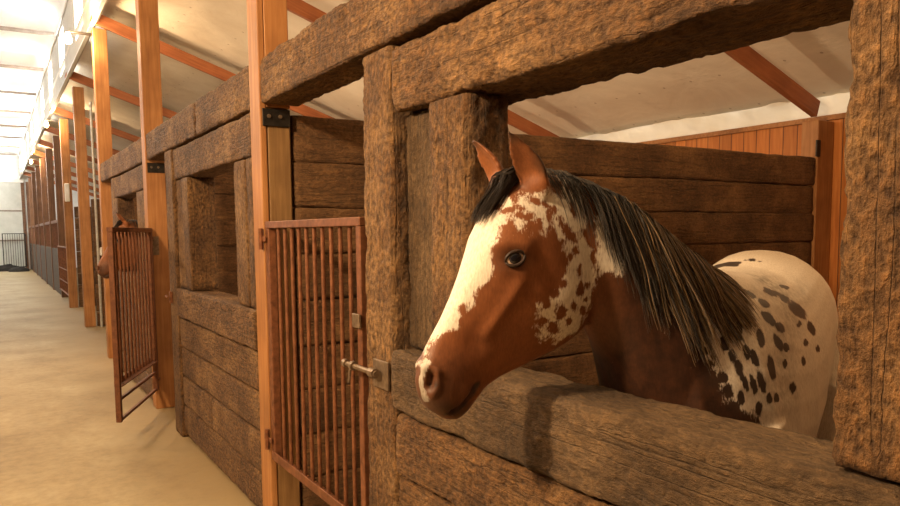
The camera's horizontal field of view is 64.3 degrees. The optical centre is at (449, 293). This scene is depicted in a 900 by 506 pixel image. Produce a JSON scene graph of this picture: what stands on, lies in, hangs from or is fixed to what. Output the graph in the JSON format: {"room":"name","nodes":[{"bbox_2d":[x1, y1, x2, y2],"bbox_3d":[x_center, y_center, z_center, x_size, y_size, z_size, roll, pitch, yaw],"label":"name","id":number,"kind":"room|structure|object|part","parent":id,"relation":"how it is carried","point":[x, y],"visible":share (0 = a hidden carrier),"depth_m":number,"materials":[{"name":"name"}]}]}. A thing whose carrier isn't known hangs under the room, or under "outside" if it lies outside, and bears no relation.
{"room":"farm building","nodes":[
{"label":"farm building","id":0,"kind":"room"},
{"bbox_2d":[0,0,67,156],"bbox_3d":[-10.784,-5.055,14.945,4.091,0.368,42.602,-4,6,-32],"label":"skylight","id":1,"kind":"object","parent":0,"point":[16,48],"depth_m":15.65,"materials":[{"name":"white glass"}]},
{"bbox_2d":[0,153,98,268],"bbox_3d":[-19.926,-4.194,34.564,9.700,6.000,0.100,-4,6,-32],"label":"wall","id":2,"kind":"structure","parent":0,"point":[9,164],"depth_m":33.98,"materials":[{"name":"white paint"}]},
{"bbox_2d":[0,179,28,268],"bbox_3d":[-21.605,-3.213,33.440,3.160,4.270,0.115,-4,6,-32],"label":"door","id":3,"kind":"structure","parent":2,"relation":"in","point":[12,195],"depth_m":33.97,"materials":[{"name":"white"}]},
{"bbox_3d":[-21.663,-3.856,33.335,3.020,0.070,0.029,-4,6,-32],"label":"rail","id":4,"kind":"part","parent":3,"relation":"part of","materials":[{"name":"metal"}]},
{"bbox_3d":[-21.609,-5.264,33.239,3.160,0.150,0.059,-4,6,-32],"label":"head rail","id":5,"kind":"part","parent":3,"relation":"part of","materials":[{"name":"white plastic"}]},
{"bbox_3d":[-20.336,-3.260,34.257,0.140,4.200,0.095,-4,6,-32],"label":"frame","id":6,"kind":"part","parent":3,"relation":"part of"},
{"bbox_2d":[18,0,107,177],"bbox_3d":[-9.020,-4.728,16.096,0.060,1.450,42.600,-4,6,-32],"label":"wall","id":7,"kind":"structure","parent":0,"point":[68,19],"depth_m":13.54,"materials":[{"name":"white paint"}]},
{"bbox_2d":[35,105,37,133],"bbox_3d":[-11.697,-4.923,20.317,0.045,0.760,1.160,-4,6,-32],"label":"window","id":8,"kind":"structure","parent":7,"relation":"in","point":[36,105],"depth_m":20.76,"materials":[{"name":"white glass"}]},
{"bbox_3d":[-11.704,-4.923,20.313,0.030,0.760,1.160,-4,6,-32],"label":"frame","id":9,"kind":"part","parent":8,"relation":"part of","materials":[{"name":"white plastic"}]},
{"bbox_2d":[40,86,43,119],"bbox_3d":[-10.105,-4.722,17.818,0.045,0.760,1.160,-4,6,-32],"label":"window","id":10,"kind":"structure","parent":7,"relation":"in","point":[41,92],"depth_m":18.25,"materials":[{"name":"white glass"}]},
{"bbox_2d":[48,61,52,101],"bbox_3d":[-8.512,-4.520,15.319,0.045,0.760,1.160,-4,6,-32],"label":"window","id":11,"kind":"structure","parent":7,"relation":"in","point":[49,67],"depth_m":15.71,"materials":[{"name":"white glass"}]},
{"bbox_3d":[-8.518,-4.520,15.315,0.030,0.760,1.160,-4,6,-32],"label":"frame","id":12,"kind":"part","parent":11,"relation":"part of","materials":[{"name":"white plastic"}]},
{"bbox_2d":[58,25,64,77],"bbox_3d":[-6.920,-4.318,12.820,0.045,0.760,1.160,-4,6,-32],"label":"window","id":13,"kind":"structure","parent":7,"relation":"in","point":[60,38],"depth_m":13.15,"materials":[{"name":"white glass"}]},
{"bbox_2d":[19,0,105,178],"bbox_3d":[-9.032,-3.992,16.148,0.045,0.025,42.600,-4,6,-32],"label":"trim","id":14,"kind":"structure","parent":7,"relation":"attached to","point":[102,2],"depth_m":11.20,"materials":[{"name":"white wood"}]},
{"bbox_2d":[74,0,82,40],"bbox_3d":[-5.327,-4.117,10.322,0.045,0.760,1.160,-4,6,-32],"label":"window","id":15,"kind":"structure","parent":7,"relation":"in","point":[78,10],"depth_m":10.74,"materials":[{"name":"white glass"}]},
{"bbox_2d":[64,72,176,118],"bbox_3d":[-4.410,-3.046,13.631,5.094,1.827,0.055,-4,6,-32],"label":"rafter","id":16,"kind":"object","parent":7,"relation":"attached to","point":[75,77],"visible":0.26,"depth_m":12.64,"materials":[{"name":"brown wood"}]},
{"bbox_2d":[0,268,255,505],"bbox_3d":[-8.435,0.298,16.934,9.800,0.120,42.900,-4,6,-32],"label":"floor","id":17,"kind":"structure","parent":0,"point":[62,443],"depth_m":5.97,"materials":[{"name":"sand"}]},
{"bbox_2d":[0,264,18,270],"bbox_3d":[-20.300,-1.191,32.845,1.248,0.319,0.700,-4,6,-32],"label":"heap","id":18,"kind":"object","parent":17,"relation":"on","point":[6,267],"visible":0.51,"depth_m":32.64,"materials":[{"name":"rubber"}]},
{"bbox_2d":[2,233,27,266],"bbox_3d":[-20.463,-2.026,33.690,0.968,1.600,0.070,-4,6,-32],"label":"gate","id":19,"kind":"object","parent":17,"relation":"on","point":[2,233],"visible":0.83,"depth_m":33.69,"materials":[{"name":"black metal"}]},
{"bbox_2d":[8,266,29,271],"bbox_3d":[-19.446,-1.105,32.326,0.829,0.223,0.800,-4,6,-32],"label":"heap","id":20,"kind":"object","parent":17,"relation":"on","point":[20,268],"visible":0.99,"depth_m":32.09,"materials":[{"name":"rubber"}]},
{"bbox_2d":[25,182,30,268],"bbox_3d":[-20.067,-3.236,34.237,0.170,4.150,0.170,-4,6,-32],"label":"post","id":21,"kind":"object","parent":17,"relation":"on","point":[26,183],"visible":0.52,"depth_m":34.10,"materials":[{"name":"brown wood"}]},
{"bbox_2d":[28,177,33,270],"bbox_3d":[-18.404,-3.025,31.629,0.170,4.150,0.170,-4,6,-32],"label":"post","id":22,"kind":"object","parent":17,"relation":"on","point":[29,178],"visible":0.5,"depth_m":31.49,"materials":[{"name":"brown wood"}]},
{"bbox_2d":[21,172,98,197],"bbox_3d":[-16.528,-4.581,32.646,5.094,1.827,0.055,-4,6,-32],"label":"rafter","id":23,"kind":"object","parent":22,"relation":"on","point":[25,173],"visible":0.24,"depth_m":32.33,"materials":[{"name":"brown wood"}]},
{"bbox_2d":[29,226,32,269],"bbox_3d":[-19.239,-2.084,33.015,0.100,2.010,2.910,-4,6,-32],"label":"stall","id":24,"kind":"object","parent":17,"relation":"on","point":[31,254],"visible":0.42,"depth_m":33.35,"materials":[{"name":"brown metal"}]},
{"bbox_3d":[-19.235,-1.695,33.049,0.100,1.230,2.910,-4,6,-32],"label":"board panel","id":25,"kind":"part","parent":24,"relation":"part of","materials":[{"name":"wood"}]},
{"bbox_2d":[31,172,37,274],"bbox_3d":[-16.742,-2.815,29.021,0.170,4.150,0.170,-4,6,-32],"label":"post","id":26,"kind":"object","parent":17,"relation":"on","point":[33,177],"visible":0.52,"depth_m":28.88,"materials":[{"name":"brown wood"}]},
{"bbox_2d":[24,166,98,191],"bbox_3d":[-14.866,-4.370,30.038,5.094,1.827,0.055,-4,6,-32],"label":"rafter","id":27,"kind":"object","parent":26,"relation":"on","point":[28,167],"visible":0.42,"depth_m":29.55,"materials":[{"name":"brown wood"}]},
{"bbox_2d":[32,226,36,272],"bbox_3d":[-17.577,-1.873,30.407,0.100,2.010,2.910,-4,6,-32],"label":"stall","id":28,"kind":"object","parent":17,"relation":"on","point":[34,247],"visible":0.48,"depth_m":30.63,"materials":[{"name":"brown metal"}]},
{"bbox_3d":[-17.573,-1.485,30.441,0.100,1.230,2.910,-4,6,-32],"label":"board panel","id":29,"kind":"part","parent":28,"relation":"part of","materials":[{"name":"wood"}]},
{"bbox_2d":[35,225,40,276],"bbox_3d":[-15.914,-1.663,27.799,0.100,2.010,2.910,-4,6,-32],"label":"stall","id":30,"kind":"object","parent":17,"relation":"on","point":[36,226],"visible":0.54,"depth_m":28.04,"materials":[{"name":"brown metal"}]},
{"bbox_3d":[-15.911,-1.274,27.833,0.100,1.230,2.910,-4,6,-32],"label":"board panel","id":31,"kind":"part","parent":30,"relation":"part of","materials":[{"name":"wood"}]},
{"bbox_2d":[35,166,42,278],"bbox_3d":[-15.080,-2.604,26.412,0.170,4.150,0.170,-4,6,-32],"label":"post","id":32,"kind":"object","parent":17,"relation":"on","point":[37,168],"visible":0.5,"depth_m":26.27,"materials":[{"name":"brown wood"}]},
{"bbox_2d":[27,159,98,184],"bbox_3d":[-13.204,-4.160,27.429,5.094,1.827,0.055,-4,6,-32],"label":"rafter","id":33,"kind":"object","parent":32,"relation":"on","point":[36,162],"visible":0.3,"depth_m":26.79,"materials":[{"name":"brown wood"}]},
{"bbox_2d":[39,223,46,281],"bbox_3d":[-14.252,-1.452,25.191,0.100,2.010,2.910,-4,6,-32],"label":"stall","id":34,"kind":"object","parent":17,"relation":"on","point":[42,247],"visible":0.56,"depth_m":25.40,"materials":[{"name":"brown metal"}]},
{"bbox_3d":[-14.249,-1.064,25.224,0.100,1.230,2.910,-4,6,-32],"label":"board panel","id":35,"kind":"part","parent":34,"relation":"part of","materials":[{"name":"wood"}]},
{"bbox_2d":[39,158,48,283],"bbox_3d":[-13.418,-2.394,23.804,0.170,4.150,0.170,-4,6,-32],"label":"post","id":36,"kind":"object","parent":17,"relation":"on","point":[43,175],"visible":0.72,"depth_m":23.67,"materials":[{"name":"brown wood"}]},
{"bbox_2d":[31,150,97,174],"bbox_3d":[-11.541,-3.950,24.821,5.094,1.827,0.055,-4,6,-32],"label":"rafter","id":37,"kind":"object","parent":36,"relation":"on","point":[36,152],"visible":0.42,"depth_m":23.87,"materials":[{"name":"brown wood"}]},
{"bbox_2d":[45,222,52,286],"bbox_3d":[-12.590,-1.242,22.583,0.100,2.010,2.910,-4,6,-32],"label":"stall","id":38,"kind":"object","parent":17,"relation":"on","point":[48,247],"visible":0.64,"depth_m":22.78,"materials":[{"name":"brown metal"}]},
{"bbox_3d":[-12.586,-0.853,22.616,0.100,1.230,2.910,-4,6,-32],"label":"board panel","id":39,"kind":"part","parent":38,"relation":"part of","materials":[{"name":"wood"}]},
{"bbox_2d":[45,148,55,289],"bbox_3d":[-11.756,-2.183,21.196,0.170,4.150,0.170,-4,6,-32],"label":"post","id":40,"kind":"object","parent":17,"relation":"on","point":[48,151],"visible":0.76,"depth_m":21.06,"materials":[{"name":"brown wood"}]},
{"bbox_2d":[35,139,97,163],"bbox_3d":[-9.879,-3.739,22.213,5.094,1.827,0.055,-4,6,-32],"label":"rafter","id":41,"kind":"object","parent":40,"relation":"on","point":[41,142],"visible":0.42,"depth_m":21.00,"materials":[{"name":"brown wood"}]},
{"bbox_2d":[51,220,60,293],"bbox_3d":[-10.928,-1.031,19.974,0.100,2.010,2.910,-4,6,-32],"label":"stall","id":42,"kind":"object","parent":17,"relation":"on","point":[54,223],"visible":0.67,"depth_m":20.20,"materials":[{"name":"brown metal"}]},
{"bbox_3d":[-10.924,-0.643,20.008,0.100,1.230,2.910,-4,6,-32],"label":"board panel","id":43,"kind":"part","parent":42,"relation":"part of","materials":[{"name":"wood"}]},
{"bbox_2d":[53,136,68,296],"bbox_3d":[-10.093,-1.973,18.588,0.170,4.150,0.170,-4,6,-32],"label":"post","id":44,"kind":"object","parent":17,"relation":"on","point":[56,139],"visible":0.76,"depth_m":18.46,"materials":[{"name":"brown wood"}]},
{"bbox_2d":[41,126,119,154],"bbox_3d":[-8.217,-3.528,19.605,5.094,1.827,0.055,-4,6,-32],"label":"rafter","id":45,"kind":"object","parent":44,"relation":"on","point":[50,129],"visible":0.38,"depth_m":18.52,"materials":[{"name":"brown wood"}]},
{"bbox_2d":[59,119,77,307],"bbox_3d":[-8.447,-1.753,15.875,0.170,4.150,0.230,-4,6,-32],"label":"post","id":46,"kind":"object","parent":17,"relation":"on","point":[63,123],"visible":1,"depth_m":15.83,"materials":[{"name":"brown wood"}]},
{"bbox_2d":[44,120,58,126],"bbox_3d":[-8.663,-3.686,15.576,0.285,0.164,0.090,-4,6,-32],"label":"lamp","id":47,"kind":"object","parent":46,"relation":"attached to","point":[46,124],"visible":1,"depth_m":15.51,"materials":[{"name":"white metal"}]},
{"bbox_2d":[57,246,67,294],"bbox_3d":[-9.293,-0.585,17.256,0.070,1.100,2.718,-4,6,-32],"label":"gate","id":48,"kind":"object","parent":46,"relation":"attached to","point":[62,262],"visible":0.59,"depth_m":17.39,"materials":[{"name":"metal"}]},
{"bbox_2d":[49,107,139,141],"bbox_3d":[-6.528,-3.314,16.954,5.094,1.827,0.055,-4,6,-32],"label":"rafter","id":49,"kind":"object","parent":46,"relation":"on","point":[59,111],"visible":0.24,"depth_m":16.00,"materials":[{"name":"brown wood"}]},
{"bbox_2d":[72,86,95,326],"bbox_3d":[-6.404,-1.483,12.540,0.170,4.150,0.170,-4,6,-32],"label":"post","id":50,"kind":"object","parent":17,"relation":"on","point":[77,92],"visible":1,"depth_m":12.46,"materials":[{"name":"brown wood"}]},
{"bbox_2d":[74,207,96,306],"bbox_3d":[-6.379,-0.942,17.288,4.678,2.254,0.140,-4,6,-32],"label":"wall","id":51,"kind":"structure","parent":17,"relation":"on","point":[76,215],"depth_m":16.04,"materials":[{"name":"brown wood"}]},
{"bbox_2d":[89,101,102,326],"bbox_3d":[-6.165,-1.355,12.483,0.044,3.900,0.044,-4,6,-32],"label":"conduit pipe","id":52,"kind":"object","parent":17,"relation":"on","point":[90,102],"visible":1,"depth_m":12.46,"materials":[{"name":"metal"}]},
{"bbox_2d":[91,199,105,325],"bbox_3d":[-4.291,-0.673,13.946,4.748,2.253,0.138,-4,6,-32],"label":"wall","id":53,"kind":"structure","parent":17,"relation":"on","point":[92,200],"depth_m":12.66,"materials":[{"name":"brown wood"}]},
{"bbox_2d":[91,28,112,357],"bbox_3d":[-4.467,-1.261,9.332,0.165,4.225,0.165,-4,6,-32],"label":"post","id":54,"kind":"object","parent":17,"relation":"on","point":[99,36],"visible":0.7,"depth_m":9.19,"materials":[{"name":"brown wood"}]},
{"bbox_2d":[64,30,91,43],"bbox_3d":[-4.675,-3.204,9.005,0.313,0.164,0.090,-4,6,-32],"label":"lamp","id":55,"kind":"object","parent":54,"relation":"attached to","point":[67,38],"visible":1,"depth_m":8.94,"materials":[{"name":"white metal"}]},
{"bbox_3d":[-4.768,-3.170,8.947,0.090,0.108,0.090,-4,6,-32],"label":"bulb","id":56,"kind":"part","parent":55,"relation":"part of","materials":[{"name":"white glass"}]},
{"bbox_3d":[-4.656,-3.274,9.011,0.268,0.025,0.060,-4,6,-32],"label":"arm","id":57,"kind":"part","parent":55,"relation":"part of","materials":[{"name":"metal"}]},
{"bbox_2d":[89,14,334,118],"bbox_3d":[-2.394,-2.791,10.468,5.094,1.827,0.055,-4,6,-32],"label":"rafter","id":58,"kind":"object","parent":54,"relation":"on","point":[104,22],"visible":0.28,"depth_m":9.66,"materials":[{"name":"brown wood"}]},
{"bbox_2d":[111,165,152,399],"bbox_3d":[-3.337,-0.149,7.686,0.220,2.272,2.195,-4,6,-32],"label":"stall","id":59,"kind":"object","parent":17,"relation":"on","point":[128,186],"visible":0.24,"depth_m":7.50,"materials":[{"name":"brown wood"}]},
{"bbox_3d":[-3.859,-0.215,8.512,0.195,2.272,0.236,-4,6,-32],"label":"latch post","id":60,"kind":"part","parent":59,"relation":"part of","materials":[{"name":"brown wood"}]},
{"bbox_2d":[100,138,141,182],"bbox_3d":[-3.574,-1.442,7.949,0.215,0.243,3.082,-4,6,-32],"label":"header beam","id":61,"kind":"structure","parent":59,"relation":"on","point":[129,158],"depth_m":7.64,"materials":[{"name":"brown wood"}]},
{"bbox_3d":[-3.737,-0.679,8.261,0.184,0.824,0.244,-4,6,-32],"label":"window post","id":62,"kind":"part","parent":59,"relation":"part of","materials":[{"name":"brown wood"}]},
{"bbox_3d":[-3.274,-0.088,7.587,0.213,0.230,1.950,-4,6,-32],"label":"sill rail","id":63,"kind":"part","parent":59,"relation":"part of","materials":[{"name":"brown wood"}]},
{"bbox_3d":[-2.876,-0.570,6.910,0.184,0.824,0.453,-4,6,-32],"label":"window post","id":64,"kind":"part","parent":59,"relation":"part of","materials":[{"name":"brown wood"}]},
{"bbox_2d":[134,198,139,271],"bbox_3d":[-2.319,-0.414,10.755,4.853,2.257,0.136,-4,6,-32],"label":"wall","id":65,"kind":"structure","parent":17,"relation":"on","point":[135,199],"depth_m":9.46,"materials":[{"name":"brown wood"}]},
{"bbox_2d":[135,0,174,408],"bbox_3d":[-2.712,-1.039,6.577,0.165,4.225,0.193,-4,6,-32],"label":"post","id":66,"kind":"object","parent":17,"relation":"on","point":[147,19],"visible":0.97,"depth_m":6.53,"materials":[{"name":"brown wood"}]},
{"bbox_2d":[106,227,159,422],"bbox_3d":[-2.627,0.196,5.983,0.070,1.485,1.188,-1,5,-9],"label":"gate","id":67,"kind":"object","parent":66,"relation":"attached to","point":[120,380],"visible":1,"depth_m":5.85,"materials":[{"name":"brown metal"}]},
{"bbox_3d":[-2.627,-0.525,5.913,0.044,0.035,1.170,-1,5,-9],"label":"rail","id":68,"kind":"part","parent":67,"relation":"part of","materials":[{"name":"brown metal"}]},
{"bbox_3d":[-2.615,0.767,6.019,0.024,0.022,1.120,-1,5,-9],"label":"rail","id":69,"kind":"part","parent":67,"relation":"part of","materials":[{"name":"brown metal"}]},
{"bbox_3d":[-2.617,0.645,6.014,0.060,0.045,1.110,-1,5,-9],"label":"rail","id":70,"kind":"part","parent":67,"relation":"part of","materials":[{"name":"brown metal"}]},
{"bbox_3d":[-2.613,0.926,6.033,0.024,0.022,1.120,-1,5,-9],"label":"rail","id":71,"kind":"part","parent":67,"relation":"part of","materials":[{"name":"brown metal"}]},
{"bbox_2d":[287,0,558,136],"bbox_3d":[-0.646,-2.570,7.725,5.094,1.827,0.055,-4,6,-32],"label":"rafter","id":72,"kind":"object","parent":66,"relation":"on","point":[300,8],"visible":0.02,"depth_m":8.59,"materials":[{"name":"brown wood"}]},
{"bbox_2d":[164,113,262,505],"bbox_3d":[-1.608,0.073,4.937,0.258,2.272,2.263,-4,6,-32],"label":"stall","id":73,"kind":"object","parent":17,"relation":"on","point":[215,341],"visible":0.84,"depth_m":4.82,"materials":[{"name":"wood"}]},
{"bbox_2d":[146,102,201,160],"bbox_3d":[-2.155,-1.261,5.723,0.212,0.242,1.853,-4,6,-32],"label":"header beam","id":74,"kind":"structure","parent":73,"relation":"on","point":[179,130],"depth_m":5.50,"materials":[{"name":"brown wood"}]},
{"bbox_3d":[-2.130,0.005,5.787,0.204,2.272,0.264,-4,6,-32],"label":"latch post","id":75,"kind":"part","parent":73,"relation":"part of","materials":[{"name":"brown wood"}]},
{"bbox_3d":[-1.987,-0.458,5.531,0.173,0.824,0.243,-4,6,-32],"label":"window post","id":76,"kind":"part","parent":73,"relation":"part of","materials":[{"name":"brown wood"}]},
{"bbox_3d":[-1.859,-0.443,5.335,0.205,0.824,0.195,-4,6,-32],"label":"window post","id":77,"kind":"part","parent":73,"relation":"part of","materials":[{"name":"brown wood"}]},
{"bbox_3d":[-1.521,0.133,4.836,0.215,0.230,1.990,-4,6,-32],"label":"sill rail","id":78,"kind":"part","parent":73,"relation":"part of","materials":[{"name":"brown wood"}]},
{"bbox_2d":[195,65,249,135],"bbox_3d":[-1.318,-1.157,4.410,0.210,0.242,1.248,-4,6,-32],"label":"header beam","id":79,"kind":"structure","parent":73,"relation":"on","point":[229,102],"depth_m":4.26,"materials":[{"name":"brown wood"}]},
{"bbox_3d":[-1.123,-0.347,4.157,0.183,0.824,0.234,-4,6,-32],"label":"window post","id":80,"kind":"part","parent":73,"relation":"part of","materials":[{"name":"brown wood"}]},
{"bbox_3d":[-1.024,-0.335,4.004,0.186,0.824,0.125,-4,6,-32],"label":"window post","id":81,"kind":"part","parent":73,"relation":"part of","materials":[{"name":"brown wood"}]},
{"bbox_2d":[165,171,319,390],"bbox_3d":[-0.572,-0.193,8.013,4.853,2.251,0.139,-4,6,-32],"label":"wall","id":82,"kind":"structure","parent":17,"relation":"on","point":[225,217],"depth_m":6.90,"materials":[{"name":"brown wood"}]},
{"bbox_2d":[247,0,300,505],"bbox_3d":[-0.950,-0.816,3.813,0.165,4.225,0.183,-4,6,-32],"label":"post","id":83,"kind":"object","parent":17,"relation":"on","point":[267,21],"visible":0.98,"depth_m":3.79,"materials":[{"name":"brown wood"}]},
{"bbox_2d":[258,217,379,505],"bbox_3d":[-0.623,0.296,3.257,0.107,1.260,1.425,-4,6,-32],"label":"gate","id":84,"kind":"object","parent":83,"relation":"attached to","point":[358,320],"visible":0.98,"depth_m":3.26,"materials":[{"name":"metal"}]},
{"bbox_3d":[-0.631,0.896,3.375,0.060,0.045,1.090,-4,6,-32],"label":"rail","id":85,"kind":"part","parent":84,"relation":"part of","materials":[{"name":"metal"}]},
{"bbox_3d":[-0.642,-0.320,3.270,0.044,0.035,1.150,-4,6,-32],"label":"rail","id":86,"kind":"part","parent":84,"relation":"part of","materials":[{"name":"metal"}]},
{"bbox_3d":[-0.369,0.108,2.828,0.012,0.055,0.065,-4,6,-32],"label":"latch plate","id":87,"kind":"part","parent":84,"relation":"part of","materials":[{"name":"metal"}]},
{"bbox_2d":[724,46,819,116],"bbox_3d":[1.118,-2.346,4.957,5.094,1.827,0.055,-4,6,-32],"label":"rafter","id":88,"kind":"object","parent":83,"relation":"on","point":[747,57],"visible":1,"depth_m":6.00,"materials":[{"name":"brown wood"}]},
{"bbox_2d":[290,115,814,505],"bbox_3d":[1.190,0.031,5.249,4.853,2.260,0.139,-4,6,-32],"label":"wall","id":89,"kind":"structure","parent":17,"relation":"on","point":[720,204],"depth_m":5.03,"materials":[{"name":"brown wood"}]},
{"bbox_2d":[362,0,899,505],"bbox_3d":[0.454,0.324,1.822,0.314,2.272,2.495,-4,6,-32],"label":"stall","id":90,"kind":"object","parent":17,"relation":"on","point":[530,437],"visible":0.84,"depth_m":1.79,"materials":[{"name":"wood"}]},
{"bbox_2d":[260,0,496,106],"bbox_3d":[0.097,-0.977,2.189,0.213,0.242,3.673,-4,6,-32],"label":"header beam","id":91,"kind":"structure","parent":90,"relation":"on","point":[326,56],"depth_m":2.85,"materials":[{"name":"brown wood"}]},
{"bbox_3d":[-0.182,0.250,2.750,0.207,2.272,0.241,-4,6,-32],"label":"latch post","id":92,"kind":"part","parent":90,"relation":"part of","materials":[{"name":"brown wood"}]},
{"bbox_3d":[-0.039,-0.214,2.518,0.139,0.822,0.222,-4,6,-32],"label":"window post","id":93,"kind":"part","parent":90,"relation":"part of","materials":[{"name":"brown wood"}]},
{"bbox_3d":[0.061,-0.197,2.292,0.176,0.824,0.231,-4,6,-32],"label":"window post","id":94,"kind":"part","parent":90,"relation":"part of","materials":[{"name":"brown wood"}]},
{"bbox_3d":[0.480,0.385,1.697,0.218,0.233,2.248,-4,6,-32],"label":"sill rail","id":95,"kind":"part","parent":90,"relation":"part of","materials":[{"name":"brown wood"}]},
{"bbox_3d":[0.810,-0.107,1.146,0.207,0.818,0.282,-4,6,-32],"label":"window post","id":96,"kind":"part","parent":90,"relation":"part of","materials":[{"name":"brown wood"}]},
{"bbox_2d":[801,120,833,283],"bbox_3d":[3.333,-0.269,6.587,0.285,2.580,0.175,-4,6,-32],"label":"wall post","id":97,"kind":"object","parent":17,"relation":"on","point":[817,135],"visible":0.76,"depth_m":6.47,"materials":[{"name":"brown wood"}]},
{"bbox_3d":[2.918,1.360,2.676,4.805,0.012,6.190,-4,6,-32],"label":"bedding","id":98,"kind":"object","parent":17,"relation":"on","visible":0},
{"bbox_2d":[415,131,838,440],"bbox_3d":[0.866,0.475,2.408,0.650,1.842,2.242,4,6,40],"label":"horse","id":99,"kind":"object","parent":98,"relation":"on","point":[750,336],"visible":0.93,"depth_m":1.84},
{"bbox_3d":[-1.423,0.810,9.487,4.805,0.012,3.100,-4,6,-32],"label":"bedding","id":100,"kind":"object","parent":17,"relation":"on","visible":0},
{"bbox_2d":[97,212,168,278],"bbox_3d":[-2.727,0.012,8.139,0.650,1.842,2.242,4,6,40],"label":"horse","id":101,"kind":"object","parent":100,"relation":"on","point":[102,267],"visible":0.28,"depth_m":7.46},
{"bbox_2d":[19,0,852,194],"bbox_3d":[-6.788,-3.589,17.610,5.368,1.842,42.601,-4,6,-32],"label":"ceiling","id":102,"kind":"structure","parent":0,"point":[215,32],"depth_m":8.53,"materials":[{"name":"white paint"}]},
{"bbox_2d":[578,92,849,142],"bbox_3d":[-4.514,-2.760,19.127,0.239,0.324,42.600,-4,6,-32],"label":"lining","id":103,"kind":"object","parent":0,"point":[837,103],"visible":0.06,"depth_m":7.52,"materials":[{"name":"white paint"}]},
{"bbox_2d":[660,118,846,311],"bbox_3d":[-4.517,-1.322,19.241,0.050,2.640,42.600,-4,6,-32],"label":"wall","id":104,"kind":"structure","parent":0,"point":[786,140],"depth_m":6.79,"materials":[{"name":"orange wood"}]},
{"bbox_2d":[638,113,845,143],"bbox_3d":[-4.564,-2.617,19.106,0.026,0.045,42.600,-4,6,-32],"label":"trim","id":105,"kind":"structure","parent":104,"relation":"attached to","point":[840,115],"depth_m":7.22,"materials":[{"name":"brown wood"}]},
{"bbox_3d":[-12.531,-4.504,13.877,0.060,1.450,42.600,-4,6,-32],"label":"wall","id":106,"kind":"structure","parent":0,"visible":0},
{"bbox_2d":[0,145,19,147],"bbox_3d":[-19.543,-5.966,28.663,4.040,0.060,0.060,-4,6,-32],"label":"roof chord","id":107,"kind":"structure","parent":106,"relation":"attached to","point":[0,145],"depth_m":29.58,"materials":[{"name":"wood"}]},
{"bbox_2d":[0,136,22,138],"bbox_3d":[-17.773,-5.742,25.887,4.040,0.060,0.060,-4,6,-32],"label":"roof chord","id":108,"kind":"structure","parent":106,"relation":"attached to","point":[0,136],"depth_m":26.73,"materials":[{"name":"wood"}]},
{"bbox_2d":[0,124,26,127],"bbox_3d":[-16.004,-5.518,23.110,4.040,0.060,0.060,-4,6,-32],"label":"roof chord","id":109,"kind":"structure","parent":106,"relation":"attached to","point":[4,125],"depth_m":23.96,"materials":[{"name":"wood"}]},
{"bbox_2d":[0,109,30,113],"bbox_3d":[-14.234,-5.293,20.334,4.040,0.060,0.060,-4,6,-32],"label":"roof chord","id":110,"kind":"structure","parent":106,"relation":"attached to","point":[11,111],"depth_m":21.18,"materials":[{"name":"wood"}]},
{"bbox_2d":[0,90,35,95],"bbox_3d":[-12.465,-5.069,17.558,4.040,0.060,0.060,-4,6,-32],"label":"roof chord","id":111,"kind":"structure","parent":106,"relation":"attached to","point":[1,91],"depth_m":18.39,"materials":[{"name":"wood"}]},
{"bbox_2d":[0,64,43,70],"bbox_3d":[-10.695,-4.845,14.781,4.040,0.060,0.060,-4,6,-32],"label":"roof chord","id":112,"kind":"structure","parent":106,"relation":"attached to","point":[1,65],"depth_m":15.61,"materials":[{"name":"wood"}]},
{"bbox_2d":[0,26,54,35],"bbox_3d":[-8.926,-4.621,12.005,4.040,0.060,0.060,-4,6,-32],"label":"roof chord","id":113,"kind":"structure","parent":106,"relation":"attached to","point":[5,28],"depth_m":12.83,"materials":[{"name":"wood"}]}
]}

